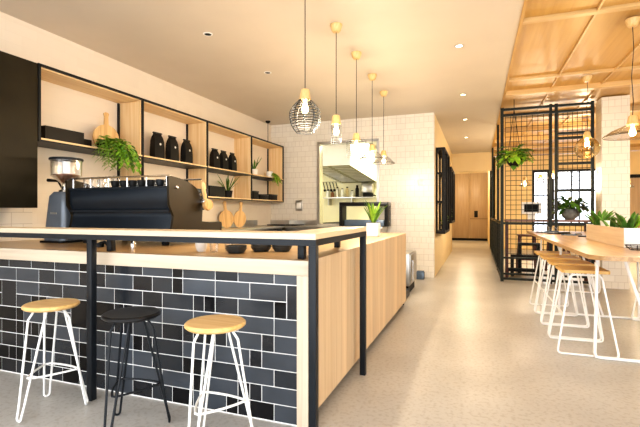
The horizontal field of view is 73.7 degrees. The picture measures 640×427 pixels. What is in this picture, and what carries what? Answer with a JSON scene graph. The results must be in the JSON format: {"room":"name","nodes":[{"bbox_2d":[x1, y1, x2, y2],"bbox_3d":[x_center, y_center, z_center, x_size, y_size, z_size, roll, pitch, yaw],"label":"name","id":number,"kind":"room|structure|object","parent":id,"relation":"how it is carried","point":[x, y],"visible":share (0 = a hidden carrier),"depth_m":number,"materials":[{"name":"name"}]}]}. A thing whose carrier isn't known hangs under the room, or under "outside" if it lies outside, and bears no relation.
{"room":"cafe","nodes":[
{"label":"cafe","id":0,"kind":"room"},
{"bbox_2d":[0,11,270,241],"bbox_3d":[-2.722,-0.317,4.682,0.150,3.050,9.300,0,0,20],"label":"wall","id":1,"kind":"structure","parent":0,"point":[62,107],"depth_m":4.97,"materials":[{"name":"beige paint"}]},
{"bbox_2d":[0,208,31,240],"bbox_3d":[-3.525,-0.077,2.287,0.002,0.670,4.050,0,0,20],"label":"backsplash","id":2,"kind":"structure","parent":1,"relation":"attached to","point":[9,217],"depth_m":4.03,"materials":[{"name":"white tile"}]},
{"bbox_2d":[0,51,37,207],"bbox_3d":[-2.990,-0.697,3.203,0.352,1.310,1.540,0,0,20],"label":"menu board","id":3,"kind":"object","parent":1,"relation":"attached to","point":[18,76],"visible":1,"depth_m":3.70,"materials":[{"name":"brown metal"}]},
{"bbox_2d":[38,63,283,201],"bbox_3d":[-1.818,-0.786,6.406,0.348,1.156,5.244,0,0,20],"label":"wall shelf","id":4,"kind":"object","parent":1,"relation":"attached to","point":[131,108],"visible":0.73,"depth_m":5.73,"materials":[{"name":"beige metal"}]},
{"bbox_2d":[41,125,83,144],"bbox_3d":[-2.605,-0.753,4.234,0.220,0.130,0.420,0,0,20],"label":"storage box","id":5,"kind":"object","parent":4,"relation":"on","point":[49,132],"visible":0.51,"depth_m":4.16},
{"bbox_2d":[84,139,91,145],"bbox_3d":[-2.575,-0.738,4.575,0.120,0.100,0.200,0,0,20],"label":"storage box","id":6,"kind":"object","parent":4,"relation":"on","point":[87,142],"visible":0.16,"depth_m":4.60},
{"bbox_2d":[92,112,118,148],"bbox_3d":[-2.413,-0.908,4.813,0.018,0.440,0.300,0,0,35],"label":"serving board","id":7,"kind":"object","parent":4,"relation":"on","point":[105,129],"visible":0.67,"depth_m":4.80,"materials":[{"name":"brown wood"}]},
{"bbox_2d":[92,135,141,174],"bbox_3d":[-2.238,-0.620,4.590,0.451,0.408,0.561,0,0,20],"label":"fern","id":8,"kind":"object","parent":4,"relation":"on","point":[120,145],"visible":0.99,"depth_m":4.57,"materials":[{"name":"green plant"}]},
{"bbox_2d":[150,131,164,158],"bbox_3d":[-2.126,-0.868,5.582,0.106,0.360,0.180,0,0,23],"label":"coffee bag","id":9,"kind":"object","parent":4,"relation":"on","point":[157,149],"visible":0.88,"depth_m":5.53,"materials":[{"name":"black plastic"}]},
{"bbox_2d":[165,135,178,160],"bbox_3d":[-2.026,-0.868,5.854,0.106,0.360,0.180,0,0,20],"label":"coffee bag","id":10,"kind":"object","parent":4,"relation":"on","point":[172,148],"visible":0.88,"depth_m":5.80,"materials":[{"name":"black plastic"}]},
{"bbox_2d":[180,139,192,163],"bbox_3d":[-1.918,-0.868,6.145,0.106,0.360,0.180,0,0,17],"label":"coffee bag","id":11,"kind":"object","parent":4,"relation":"on","point":[186,154],"visible":0.9,"depth_m":6.08,"materials":[{"name":"black plastic"}]},
{"bbox_2d":[209,148,219,167],"bbox_3d":[-1.676,-0.853,6.801,0.106,0.330,0.170,0,0,24],"label":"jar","id":12,"kind":"object","parent":4,"relation":"on","point":[214,159],"visible":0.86,"depth_m":6.75,"materials":[{"name":"black plastic"}]},
{"bbox_2d":[208,185,224,196],"bbox_3d":[-1.703,-0.328,6.736,0.200,0.170,0.420,0,0,20],"label":"storage box","id":13,"kind":"object","parent":4,"relation":"on","point":[215,191],"visible":0.6,"depth_m":6.67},
{"bbox_2d":[220,150,228,169],"bbox_3d":[-1.589,-0.853,7.036,0.106,0.330,0.170,0,0,20],"label":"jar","id":14,"kind":"object","parent":4,"relation":"on","point":[223,156],"visible":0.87,"depth_m":6.98,"materials":[{"name":"black plastic"}]},
{"bbox_2d":[217,174,237,197],"bbox_3d":[-1.539,-0.441,7.101,0.363,0.396,0.423,0,0,-18],"label":"potted succulent","id":15,"kind":"object","parent":4,"relation":"on","point":[228,193],"visible":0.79,"depth_m":7.04,"materials":[{"name":"green plant"}]},
{"bbox_2d":[225,190,232,197],"bbox_3d":[-1.540,-0.303,7.092,0.180,0.120,0.180,0,0,20],"label":"pot","id":16,"kind":"object","parent":4,"relation":"on","point":[228,193],"depth_m":7.02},
{"bbox_2d":[228,152,236,170],"bbox_3d":[-1.496,-0.853,7.289,0.106,0.330,0.170,0,0,17],"label":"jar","id":17,"kind":"object","parent":4,"relation":"on","point":[232,162],"visible":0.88,"depth_m":7.23,"materials":[{"name":"black plastic"}]},
{"bbox_2d":[252,191,258,198],"bbox_3d":[-1.262,-0.318,7.842,0.208,0.150,0.208,0,0,20],"label":"storage box","id":18,"kind":"object","parent":4,"relation":"on","point":[255,194],"visible":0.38,"depth_m":7.79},
{"bbox_2d":[252,158,261,174],"bbox_3d":[-1.220,-0.882,7.886,0.318,0.388,0.255,0,0,0],"label":"aloe","id":19,"kind":"object","parent":4,"relation":"on","point":[254,170],"visible":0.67,"depth_m":7.84,"materials":[{"name":"plant"}]},
{"bbox_2d":[252,169,257,174],"bbox_3d":[-1.223,-0.743,7.892,0.160,0.110,0.160,0,0,20],"label":"pot","id":20,"kind":"object","parent":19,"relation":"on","point":[254,171],"depth_m":7.83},
{"bbox_2d":[259,194,268,199],"bbox_3d":[-1.148,-0.293,8.152,0.208,0.100,0.348,0,0,20],"label":"storage box","id":21,"kind":"object","parent":4,"relation":"on","point":[261,196],"visible":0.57,"depth_m":8.09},
{"bbox_2d":[265,194,277,199],"bbox_3d":[-1.017,-0.300,8.508,0.208,0.115,0.348,0,0,20],"label":"storage box","id":22,"kind":"object","parent":4,"relation":"on","point":[271,196],"visible":0.43,"depth_m":8.43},
{"bbox_2d":[266,172,281,185],"bbox_3d":[-0.897,-0.646,8.273,0.314,0.285,0.206,0,0,-1],"label":"trailing ivy","id":23,"kind":"object","parent":4,"relation":"on","point":[276,179],"visible":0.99,"depth_m":8.24,"materials":[{"name":"plant"}]},
{"bbox_2d":[0,0,639,156],"bbox_3d":[3.618,-1.895,8.791,11.700,0.135,21.400,0,0,20],"label":"ceiling","id":24,"kind":"structure","parent":0,"point":[409,45],"depth_m":4.88,"materials":[{"name":"beige paint"}]},
{"bbox_2d":[289,0,320,134],"bbox_3d":[-0.121,-1.243,3.456,0.260,1.197,0.260,0,0,14],"label":"pendant lamp","id":25,"kind":"object","parent":24,"relation":"hanging from","point":[305,97],"visible":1,"depth_m":3.42,"materials":[{"name":"black metal"}]},
{"bbox_2d":[330,22,341,143],"bbox_3d":[0.159,-1.261,4.184,0.124,1.161,0.124,0,0,20],"label":"pendant lamp","id":26,"kind":"object","parent":24,"relation":"hanging from","point":[336,27],"visible":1,"depth_m":4.16,"materials":[{"name":"brown wood"}]},
{"bbox_2d":[347,51,364,157],"bbox_3d":[0.419,-1.241,4.919,0.233,1.201,0.233,0,0,20],"label":"pendant lamp","id":27,"kind":"object","parent":24,"relation":"hanging from","point":[356,55],"visible":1,"depth_m":4.89,"materials":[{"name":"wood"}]},
{"bbox_2d":[359,73,384,160],"bbox_3d":[0.697,-1.275,5.701,0.346,1.132,0.346,0,0,20],"label":"pendant lamp","id":28,"kind":"object","parent":24,"relation":"hanging from","point":[372,76],"visible":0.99,"depth_m":5.67,"materials":[{"name":"brown wood"}]},
{"bbox_2d":[372,90,394,164],"bbox_3d":[0.970,-1.293,6.496,0.346,1.097,0.346,0,0,20],"label":"pendant lamp","id":29,"kind":"object","parent":24,"relation":"hanging from","point":[383,93],"visible":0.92,"depth_m":6.48,"materials":[{"name":"brown wood"}]},
{"bbox_2d":[495,110,534,170],"bbox_3d":[3.173,-1.260,7.022,0.637,1.199,0.625,0,0,-12],"label":"hanging planter","id":30,"kind":"object","parent":24,"relation":"hanging from","point":[514,159],"visible":1,"depth_m":6.92,"materials":[{"name":"green plant"}]},
{"bbox_2d":[520,132,530,185],"bbox_3d":[4.609,-1.218,9.598,0.246,1.247,0.246,0,0,20],"label":"pendant lamp","id":31,"kind":"object","parent":24,"relation":"hanging from","point":[524,178],"visible":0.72,"depth_m":9.57,"materials":[{"name":"brown wood"}]},
{"bbox_2d":[536,131,545,182],"bbox_3d":[5.041,-1.258,9.758,0.246,1.167,0.246,0,0,20],"label":"pendant lamp","id":32,"kind":"object","parent":24,"relation":"hanging from","point":[541,132],"visible":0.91,"depth_m":9.75,"materials":[{"name":"brown wood"}]},
{"bbox_2d":[491,2,639,156],"bbox_3d":[5.579,-1.817,5.570,5.790,0.090,14.785,0,0,20],"label":"batten","id":33,"kind":"object","parent":24,"relation":"attached to","point":[630,6],"visible":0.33,"depth_m":6.24,"materials":[{"name":"wood"}]},
{"bbox_2d":[514,0,639,151],"bbox_3d":[5.035,-1.850,5.656,3.490,0.024,16.500,0,0,20],"label":"batten","id":34,"kind":"object","parent":24,"relation":"attached to","point":[602,1],"visible":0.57,"depth_m":5.23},
{"bbox_2d":[574,75,599,157],"bbox_3d":[3.610,-1.294,5.767,0.300,1.094,0.300,0,0,20],"label":"pendant lamp","id":35,"kind":"object","parent":24,"relation":"hanging from","point":[587,78],"visible":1,"depth_m":5.75,"materials":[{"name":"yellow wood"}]},
{"bbox_2d":[602,16,639,140],"bbox_3d":[2.975,-1.283,4.061,0.486,1.117,0.486,0,0,20],"label":"pendant lamp","id":36,"kind":"object","parent":24,"relation":"hanging from","point":[632,22],"visible":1,"depth_m":4.04,"materials":[{"name":"brown wood"}]},
{"bbox_2d":[0,240,639,426],"bbox_3d":[3.393,1.258,8.181,11.700,0.100,22.700,0,0,20],"label":"floor","id":37,"kind":"structure","parent":0,"point":[467,346],"depth_m":3.22,"materials":[{"name":"concrete"}]},
{"bbox_2d":[16,298,87,422],"bbox_3d":[-1.668,0.882,2.613,0.375,0.648,0.360,0,0,20],"label":"bar stool","id":38,"kind":"object","parent":37,"relation":"on","point":[56,304],"visible":1,"depth_m":2.61,"materials":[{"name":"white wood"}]},
{"bbox_2d":[101,306,170,426],"bbox_3d":[-1.062,0.882,2.368,0.375,0.648,0.360,0,0,13],"label":"bar stool","id":39,"kind":"object","parent":37,"relation":"on","point":[129,315],"visible":1,"depth_m":2.38,"materials":[{"name":"black metal"}]},
{"bbox_2d":[0,259,296,425],"bbox_3d":[-1.583,0.779,2.974,3.150,0.857,0.058,0,0,20],"label":"tiled front","id":40,"kind":"object","parent":37,"relation":"on","point":[267,303],"visible":0.72,"depth_m":2.71,"materials":[{"name":"grey tile"}]},
{"bbox_2d":[0,226,366,426],"bbox_3d":[-1.393,0.658,3.269,3.317,1.099,1.070,0,0,20],"label":"raised bar","id":41,"kind":"object","parent":37,"relation":"on","point":[312,238],"visible":0.95,"depth_m":2.59,"materials":[{"name":"brown wood"}]},
{"bbox_2d":[0,233,401,426],"bbox_3d":[-0.988,0.727,4.495,3.227,0.922,3.410,0,0,20],"label":"countertop","id":42,"kind":"structure","parent":37,"relation":"on","point":[176,255],"depth_m":2.73,"materials":[{"name":"brown wood"}]},
{"bbox_2d":[40,157,83,242],"bbox_3d":[-2.379,-0.116,3.927,0.408,0.766,0.330,0,0,20],"label":"coffee grinder","id":43,"kind":"object","parent":42,"relation":"on","point":[58,214],"visible":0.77,"depth_m":3.80,"materials":[{"name":"grey metal"}]},
{"bbox_2d":[97,241,106,246],"bbox_3d":[-1.658,0.243,3.305,0.188,0.047,0.079,0,0,20],"label":"portafilter","id":44,"kind":"object","parent":42,"relation":"on","point":[100,244],"visible":0.59,"depth_m":3.31,"materials":[{"name":"black metal"}]},
{"bbox_2d":[130,241,135,248],"bbox_3d":[-1.371,0.231,3.128,0.036,0.072,0.036,0,0,20],"label":"salt shaker","id":45,"kind":"object","parent":42,"relation":"on","point":[132,244],"visible":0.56,"depth_m":3.12,"materials":[{"name":"silver metal"}]},
{"bbox_2d":[65,174,221,245],"bbox_3d":[-1.534,-0.017,3.849,1.180,0.568,0.740,0,0,20],"label":"espresso machine","id":46,"kind":"object","parent":42,"relation":"on","point":[179,204],"visible":0.67,"depth_m":3.55,"materials":[{"name":"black metal"}]},
{"bbox_2d":[111,181,119,186],"bbox_3d":[-1.744,-0.238,3.637,0.078,0.060,0.068,0,0,43],"label":"coffee cup","id":47,"kind":"object","parent":46,"relation":"on","point":[113,183],"visible":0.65,"depth_m":3.62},
{"bbox_2d":[119,180,128,186],"bbox_3d":[-1.654,-0.238,3.605,0.078,0.060,0.068,0,0,30],"label":"coffee cup","id":48,"kind":"object","parent":46,"relation":"on","point":[123,183],"visible":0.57,"depth_m":3.58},
{"bbox_2d":[128,180,137,186],"bbox_3d":[-1.566,-0.238,3.578,0.068,0.060,0.078,0,0,39],"label":"coffee cup","id":49,"kind":"object","parent":46,"relation":"on","point":[132,183],"visible":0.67,"depth_m":3.55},
{"bbox_2d":[137,180,145,185],"bbox_3d":[-1.478,-0.238,3.546,0.068,0.060,0.078,0,0,22],"label":"coffee cup","id":50,"kind":"object","parent":46,"relation":"on","point":[140,182],"visible":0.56,"depth_m":3.52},
{"bbox_2d":[147,180,156,185],"bbox_3d":[-1.387,-0.238,3.512,0.078,0.060,0.068,0,0,-44],"label":"coffee cup","id":51,"kind":"object","parent":46,"relation":"on","point":[149,182],"visible":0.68,"depth_m":3.48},
{"bbox_2d":[156,179,165,185],"bbox_3d":[-1.297,-0.238,3.475,0.078,0.060,0.068,0,0,9],"label":"coffee cup","id":52,"kind":"object","parent":46,"relation":"on","point":[160,182],"visible":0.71,"depth_m":3.45,"materials":[{"name":"black ceramic"}]},
{"bbox_2d":[0,233,401,259],"bbox_3d":[-0.997,0.307,4.515,3.196,0.078,3.380,0,0,20],"label":"countertop","id":53,"kind":"structure","parent":42,"relation":"on","point":[144,247],"depth_m":3.18,"materials":[{"name":"brown wood"}]},
{"bbox_2d":[195,243,207,251],"bbox_3d":[-0.806,0.230,2.898,0.086,0.075,0.086,0,0,15],"label":"coffee cup","id":54,"kind":"object","parent":42,"relation":"on","point":[200,247],"visible":0.81,"depth_m":2.87,"materials":[{"name":"white ceramic"}]},
{"bbox_2d":[225,244,246,253],"bbox_3d":[-0.555,0.242,2.827,0.146,0.050,0.146,0,0,20],"label":"serving bowl","id":55,"kind":"object","parent":42,"relation":"on","point":[237,248],"visible":1,"depth_m":2.78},
{"bbox_2d":[251,244,271,251],"bbox_3d":[-0.406,0.242,2.943,0.146,0.050,0.146,0,0,20],"label":"serving bowl","id":56,"kind":"object","parent":42,"relation":"on","point":[256,248],"visible":0.82,"depth_m":2.89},
{"bbox_2d":[272,245,291,251],"bbox_3d":[-0.263,0.242,2.954,0.146,0.050,0.146,0,0,20],"label":"serving bowl","id":57,"kind":"object","parent":42,"relation":"on","point":[278,248],"visible":0.8,"depth_m":2.90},
{"bbox_2d":[363,200,385,236],"bbox_3d":[0.608,0.061,4.834,0.250,0.412,0.254,0,0,-17],"label":"agave","id":58,"kind":"object","parent":42,"relation":"on","point":[373,227],"visible":1,"depth_m":4.76,"materials":[{"name":"plant"}]},
{"bbox_2d":[184,314,252,426],"bbox_3d":[-0.547,0.882,2.167,0.375,0.648,0.360,0,0,23],"label":"bar stool","id":59,"kind":"object","parent":37,"relation":"on","point":[219,323],"visible":1,"depth_m":2.16,"materials":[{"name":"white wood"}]},
{"bbox_2d":[213,220,283,230],"bbox_3d":[-1.680,0.678,6.387,0.600,1.060,4.120,0,0,20],"label":"bench","id":60,"kind":"object","parent":37,"relation":"on","point":[250,225],"visible":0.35,"depth_m":7.62,"materials":[{"name":"silver metal"}]},
{"bbox_2d":[219,201,233,227],"bbox_3d":[-1.573,0.032,7.173,0.255,0.448,0.018,0,0,-37],"label":"serving board","id":61,"kind":"object","parent":60,"relation":"on","point":[226,217],"visible":0.94,"depth_m":7.15,"materials":[{"name":"brown wood"}]},
{"bbox_2d":[234,202,245,226],"bbox_3d":[-1.387,0.036,7.368,0.232,0.439,0.018,0,0,-37],"label":"serving board","id":62,"kind":"object","parent":60,"relation":"on","point":[239,216],"visible":1,"depth_m":7.37,"materials":[{"name":"brown wood"}]},
{"bbox_2d":[258,220,387,232],"bbox_3d":[0.029,0.683,8.295,2.500,1.050,0.603,0,0,20],"label":"bench","id":63,"kind":"object","parent":37,"relation":"on","point":[308,224],"visible":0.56,"depth_m":8.43,"materials":[{"name":"silver metal"}]},
{"bbox_2d":[267,224,303,225],"bbox_3d":[-0.684,0.245,8.514,0.620,0.023,0.420,0,0,20],"label":"hotplate","id":64,"kind":"object","parent":63,"relation":"on","point":[267,224],"visible":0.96,"depth_m":8.38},
{"bbox_2d":[339,202,390,226],"bbox_3d":[0.855,0.032,8.105,0.930,0.450,0.300,0,0,20],"label":"shelf","id":65,"kind":"object","parent":63,"relation":"on","point":[386,222],"visible":0.98,"depth_m":8.03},
{"bbox_2d":[344,220,383,225],"bbox_3d":[0.858,0.197,8.115,0.770,0.120,0.200,0,0,20],"label":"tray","id":66,"kind":"object","parent":65,"relation":"on","point":[346,222],"depth_m":8.06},
{"bbox_2d":[406,288,409,298],"bbox_3d":[0.924,1.158,6.012,0.570,0.100,0.680,0,0,20],"label":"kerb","id":67,"kind":"object","parent":37,"relation":"on","point":[407,289],"visible":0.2,"depth_m":6.13,"materials":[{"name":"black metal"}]},
{"bbox_2d":[406,250,416,291],"bbox_3d":[1.198,0.908,6.700,0.608,0.600,0.700,0,0,20],"label":"fridge","id":68,"kind":"object","parent":37,"relation":"on","point":[411,255],"visible":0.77,"depth_m":6.34,"materials":[{"name":"silver metal"}]},
{"bbox_2d":[416,270,424,279],"bbox_3d":[1.826,1.133,7.747,0.140,0.150,0.140,0,0,20],"label":"box","id":69,"kind":"object","parent":37,"relation":"on","point":[420,273],"visible":0.84,"depth_m":7.68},
{"bbox_2d":[490,125,499,275],"bbox_3d":[4.430,-0.315,10.839,0.045,3.046,7.045,0,0,20],"label":"mesh screen","id":70,"kind":"object","parent":37,"relation":"on","point":[494,223],"visible":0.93,"depth_m":9.97,"materials":[{"name":"black metal"}]},
{"bbox_2d":[508,242,542,276],"bbox_3d":[3.866,0.898,8.135,0.620,0.620,0.520,0,0,20],"label":"chair","id":71,"kind":"object","parent":37,"relation":"on","point":[519,243],"visible":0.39,"depth_m":8.12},
{"bbox_2d":[516,234,535,268],"bbox_3d":[4.250,0.831,8.771,0.386,0.755,0.386,0,0,20],"label":"chair","id":72,"kind":"object","parent":37,"relation":"on","point":[518,235],"visible":0.36,"depth_m":8.68,"materials":[{"name":"black"}]},
{"bbox_2d":[500,101,593,285],"bbox_3d":[3.845,-0.315,7.268,1.420,3.046,0.050,0,0,20],"label":"mesh screen","id":73,"kind":"object","parent":37,"relation":"on","point":[556,111],"visible":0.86,"depth_m":7.23,"materials":[{"name":"black metal"}]},
{"bbox_2d":[504,219,590,280],"bbox_3d":[3.978,0.667,7.486,1.360,1.082,0.420,0,0,20],"label":"bar table","id":74,"kind":"object","parent":37,"relation":"on","point":[584,221],"depth_m":7.39,"materials":[{"name":"light oak wood"},{"name":"black metal"}]},
{"bbox_2d":[522,202,541,218],"bbox_3d":[3.753,-0.030,7.569,0.320,0.310,0.140,0,0,29],"label":"terminal","id":75,"kind":"object","parent":74,"relation":"on","point":[526,206],"visible":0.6,"depth_m":7.52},
{"bbox_2d":[504,219,590,221],"bbox_3d":[3.978,0.144,7.486,1.360,0.037,0.420,0,0,20],"label":"countertop","id":76,"kind":"structure","parent":74,"relation":"on","point":[504,219],"depth_m":7.30,"materials":[{"name":"brown wood"}]},
{"bbox_2d":[552,196,590,219],"bbox_3d":[4.313,-0.080,7.410,0.640,0.410,0.628,0,0,-5],"label":"potted plant","id":77,"kind":"object","parent":74,"relation":"on","point":[569,210],"visible":0.88,"depth_m":7.27,"materials":[{"name":"green plant"}]},
{"bbox_2d":[529,251,576,314],"bbox_3d":[2.875,0.849,5.292,0.455,0.712,0.487,0,0,20],"label":"counter stool","id":78,"kind":"object","parent":37,"relation":"on","point":[535,252],"visible":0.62,"depth_m":5.17,"materials":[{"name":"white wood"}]},
{"bbox_2d":[545,242,568,270],"bbox_3d":[4.802,0.831,8.620,0.386,0.755,0.386,0,0,15],"label":"stool","id":79,"kind":"object","parent":37,"relation":"on","point":[547,247],"visible":0.02,"depth_m":8.78,"materials":[{"name":"black"}]},
{"bbox_2d":[535,254,587,326],"bbox_3d":[2.688,0.849,4.785,0.455,0.712,0.487,0,0,20],"label":"counter stool","id":80,"kind":"object","parent":37,"relation":"on","point":[545,257],"visible":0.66,"depth_m":4.67,"materials":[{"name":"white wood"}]},
{"bbox_2d":[541,259,601,340],"bbox_3d":[2.505,0.849,4.288,0.455,0.712,0.487,0,0,20],"label":"counter stool","id":81,"kind":"object","parent":37,"relation":"on","point":[553,262],"visible":0.73,"depth_m":4.21,"materials":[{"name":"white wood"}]},
{"bbox_2d":[527,231,639,362],"bbox_3d":[3.211,0.758,4.917,1.100,0.899,4.450,0,0,20],"label":"table","id":82,"kind":"object","parent":37,"relation":"on","point":[597,251],"visible":0.72,"depth_m":3.65,"materials":[{"name":"brown wood"}]},
{"bbox_2d":[537,231,558,232],"bbox_3d":[3.466,0.292,6.502,0.260,0.030,0.180,0,0,-8],"label":"book","id":83,"kind":"object","parent":82,"relation":"on","point":[543,231],"visible":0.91,"depth_m":6.42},
{"bbox_2d":[547,232,570,233],"bbox_3d":[3.442,0.292,6.149,0.260,0.030,0.180,0,0,-26],"label":"book","id":84,"kind":"object","parent":82,"relation":"on","point":[558,232],"visible":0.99,"depth_m":6.07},
{"bbox_2d":[561,233,581,235],"bbox_3d":[3.418,0.292,5.795,0.260,0.030,0.180,0,0,-43],"label":"book","id":85,"kind":"object","parent":82,"relation":"on","point":[574,234],"visible":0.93,"depth_m":5.72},
{"bbox_2d":[586,224,639,247],"bbox_3d":[2.976,0.222,4.338,0.180,0.172,1.384,0,0,20],"label":"planter","id":86,"kind":"object","parent":82,"relation":"on","point":[617,236],"visible":0.84,"depth_m":3.98,"materials":[{"name":"wood"}]},
{"bbox_2d":[582,209,614,225],"bbox_3d":[3.150,0.063,4.808,0.360,0.206,0.355,0,0,20],"label":"plant","id":87,"kind":"object","parent":86,"relation":"on","point":[593,218],"visible":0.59,"depth_m":4.75,"materials":[{"name":"green plant"}]},
{"bbox_2d":[598,216,626,226],"bbox_3d":[2.983,0.096,4.390,0.246,0.141,0.244,0,0,-20],"label":"plant","id":88,"kind":"object","parent":86,"relation":"on","point":[612,224],"visible":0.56,"depth_m":4.32,"materials":[{"name":"green plant"}]},
{"bbox_2d":[610,212,639,227],"bbox_3d":[2.843,0.078,3.903,0.361,0.177,0.356,0,0,20],"label":"plant","id":89,"kind":"object","parent":86,"relation":"on","point":[633,222],"visible":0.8,"depth_m":3.84,"materials":[{"name":"green plant"}]},
{"bbox_2d":[624,244,639,250],"bbox_3d":[2.582,0.285,3.471,0.176,0.042,0.176,0,0,20],"label":"wire bowl","id":90,"kind":"object","parent":82,"relation":"on","point":[626,245],"visible":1,"depth_m":3.50,"materials":[{"name":"black metal"}]},
{"bbox_2d":[548,265,619,357],"bbox_3d":[2.321,0.849,3.791,0.455,0.712,0.487,0,0,20],"label":"counter stool","id":91,"kind":"object","parent":37,"relation":"on","point":[585,270],"visible":0.92,"depth_m":3.66,"materials":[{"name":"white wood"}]},
{"bbox_2d":[631,281,639,320],"bbox_3d":[3.613,0.849,4.476,0.455,0.712,0.487,0,0,20],"label":"counter stool","id":92,"kind":"object","parent":37,"relation":"on","point":[639,281],"visible":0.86,"depth_m":4.75,"materials":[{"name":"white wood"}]},
{"bbox_2d":[323,176,376,222],"bbox_3d":[1.355,-0.317,12.478,4.300,3.050,0.150,0,0,20],"label":"wall","id":93,"kind":"structure","parent":0,"point":[330,212],"depth_m":12.61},
{"bbox_2d":[323,181,336,191],"bbox_3d":[0.465,-0.772,12.665,0.900,0.299,0.059,0,0,20],"label":"utensil rail","id":94,"kind":"object","parent":93,"relation":"attached to","point":[334,190],"visible":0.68,"depth_m":12.73,"materials":[{"name":"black metal"}]},
{"bbox_2d":[323,143,376,183],"bbox_3d":[0.660,-1.317,11.029,1.100,0.950,2.950,0,0,20],"label":"range hood","id":95,"kind":"object","parent":93,"relation":"attached to","point":[337,167],"visible":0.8,"depth_m":10.32,"materials":[{"name":"metal"}]},
{"bbox_2d":[323,197,376,204],"bbox_3d":[0.852,-0.327,12.386,1.620,0.230,0.330,0,0,20],"label":"shelf","id":96,"kind":"object","parent":93,"relation":"attached to","point":[328,198],"visible":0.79,"depth_m":12.43,"materials":[{"name":"silver metal"}]},
{"bbox_2d":[355,185,358,196],"bbox_3d":[1.072,-0.613,12.289,0.104,0.340,0.104,0,0,20],"label":"bottle","id":97,"kind":"object","parent":96,"relation":"on","point":[357,188],"visible":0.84,"depth_m":12.25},
{"bbox_2d":[361,183,375,196],"bbox_3d":[1.406,-0.643,12.230,0.409,0.400,0.220,0,0,20],"label":"stand mixer","id":98,"kind":"object","parent":96,"relation":"on","point":[367,189],"visible":0.98,"depth_m":12.15,"materials":[{"name":"silver metal"}]},
{"bbox_2d":[271,113,434,277],"bbox_3d":[0.485,-0.317,8.535,3.500,3.050,0.150,0,0,20],"label":"wall","id":99,"kind":"structure","parent":0,"point":[409,140],"depth_m":8.12,"materials":[{"name":"white tile"}]},
{"bbox_2d":[296,200,301,210],"bbox_3d":[-0.429,-0.144,8.782,0.112,0.206,0.018,0,0,20],"label":"wall switch","id":100,"kind":"object","parent":99,"relation":"attached to","point":[298,202],"visible":1,"depth_m":8.77,"materials":[{"name":"silver metal"}]},
{"bbox_2d":[317,138,378,223],"bbox_3d":[0.571,-0.597,8.493,1.270,1.650,0.190,0,0,20],"label":"door frame","id":101,"kind":"structure","parent":99,"relation":"in","point":[320,145],"depth_m":8.61,"materials":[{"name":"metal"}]},
{"bbox_2d":[417,179,423,185],"bbox_3d":[1.873,-0.562,7.933,0.120,0.120,0.016,0,0,20],"label":"wall switch","id":102,"kind":"object","parent":99,"relation":"attached to","point":[420,182],"visible":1,"depth_m":7.93,"materials":[{"name":"white plastic"}]},
{"bbox_2d":[367,223,379,236],"bbox_3d":[0.603,0.192,4.809,0.130,0.150,0.130,0,0,20],"label":"pot","id":103,"kind":"object","parent":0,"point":[373,229],"depth_m":4.75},
{"bbox_2d":[435,116,451,275],"bbox_3d":[3.078,-0.317,10.722,0.150,3.050,5.750,0,0,20],"label":"wall","id":104,"kind":"structure","parent":0,"point":[443,242],"depth_m":9.22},
{"bbox_2d":[436,147,449,233],"bbox_3d":[2.549,-0.417,8.823,0.170,1.650,1.480,0,0,20],"label":"frame","id":105,"kind":"object","parent":104,"relation":"attached to","point":[443,154],"visible":1,"depth_m":8.78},
{"bbox_2d":[450,167,454,222],"bbox_3d":[3.342,-0.417,10.972,0.170,1.350,1.700,0,0,20],"label":"frame","id":106,"kind":"object","parent":104,"relation":"attached to","point":[452,173],"visible":0.39,"depth_m":10.95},
{"bbox_2d":[455,171,486,238],"bbox_3d":[6.344,-0.317,18.631,2.100,3.050,0.150,0,0,20],"label":"wall","id":107,"kind":"structure","parent":0,"point":[471,171],"depth_m":18.50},
{"bbox_2d":[452,173,486,240],"bbox_3d":[6.320,-0.242,18.493,1.750,2.900,0.065,0,0,20],"label":"door","id":108,"kind":"structure","parent":107,"relation":"in","point":[478,181],"depth_m":18.39,"materials":[{"name":"brown wood"}]},
{"bbox_2d":[452,152,490,171],"bbox_3d":[4.639,-1.562,13.291,1.300,0.560,0.150,0,0,20],"label":"lintel","id":109,"kind":"object","parent":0,"point":[461,162],"visible":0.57,"depth_m":13.19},
{"bbox_2d":[487,157,494,246],"bbox_3d":[6.488,-0.317,16.206,0.150,3.050,4.300,0,0,20],"label":"wall","id":110,"kind":"structure","parent":0,"point":[488,172],"depth_m":16.52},
{"bbox_2d":[491,151,639,250],"bbox_3d":[8.420,-0.317,13.281,5.800,3.050,0.150,0,0,20],"label":"wall","id":111,"kind":"structure","parent":0,"point":[634,155],"depth_m":13.86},
{"bbox_2d":[533,170,548,230],"bbox_3d":[7.098,-0.292,13.716,0.500,2.120,0.150,0,0,20],"label":"window","id":112,"kind":"structure","parent":111,"relation":"in","point":[534,171],"depth_m":13.64,"materials":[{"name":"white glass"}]},
{"bbox_2d":[552,169,594,225],"bbox_3d":[7.994,-0.467,13.385,1.290,1.770,0.150,0,0,20],"label":"window","id":113,"kind":"structure","parent":111,"relation":"in","point":[565,170],"depth_m":13.37,"materials":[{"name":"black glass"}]},
{"bbox_2d":[630,174,639,227],"bbox_3d":[9.622,0.033,12.726,1.000,2.350,0.060,0,0,20],"label":"door","id":114,"kind":"structure","parent":111,"relation":"in","point":[634,178],"depth_m":12.79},
{"bbox_2d":[595,95,629,289],"bbox_3d":[4.742,-0.317,6.926,0.380,3.050,0.380,0,0,20],"label":"column","id":115,"kind":"structure","parent":0,"point":[612,162],"depth_m":6.76,"materials":[{"name":"white tile"}]},
{"bbox_3d":[0.227,0.738,4.153,0.650,0.940,3.250,0,0,20],"label":"bar carcass","id":116,"kind":"object","parent":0,"visible":0},
{"bbox_2d":[319,233,405,406],"bbox_3d":[0.512,0.705,3.971,0.050,0.875,3.355,0,0,20],"label":"panel","id":117,"kind":"object","parent":116,"relation":"attached to","point":[339,271],"visible":0.87,"depth_m":3.14,"materials":[{"name":"brown wood"}]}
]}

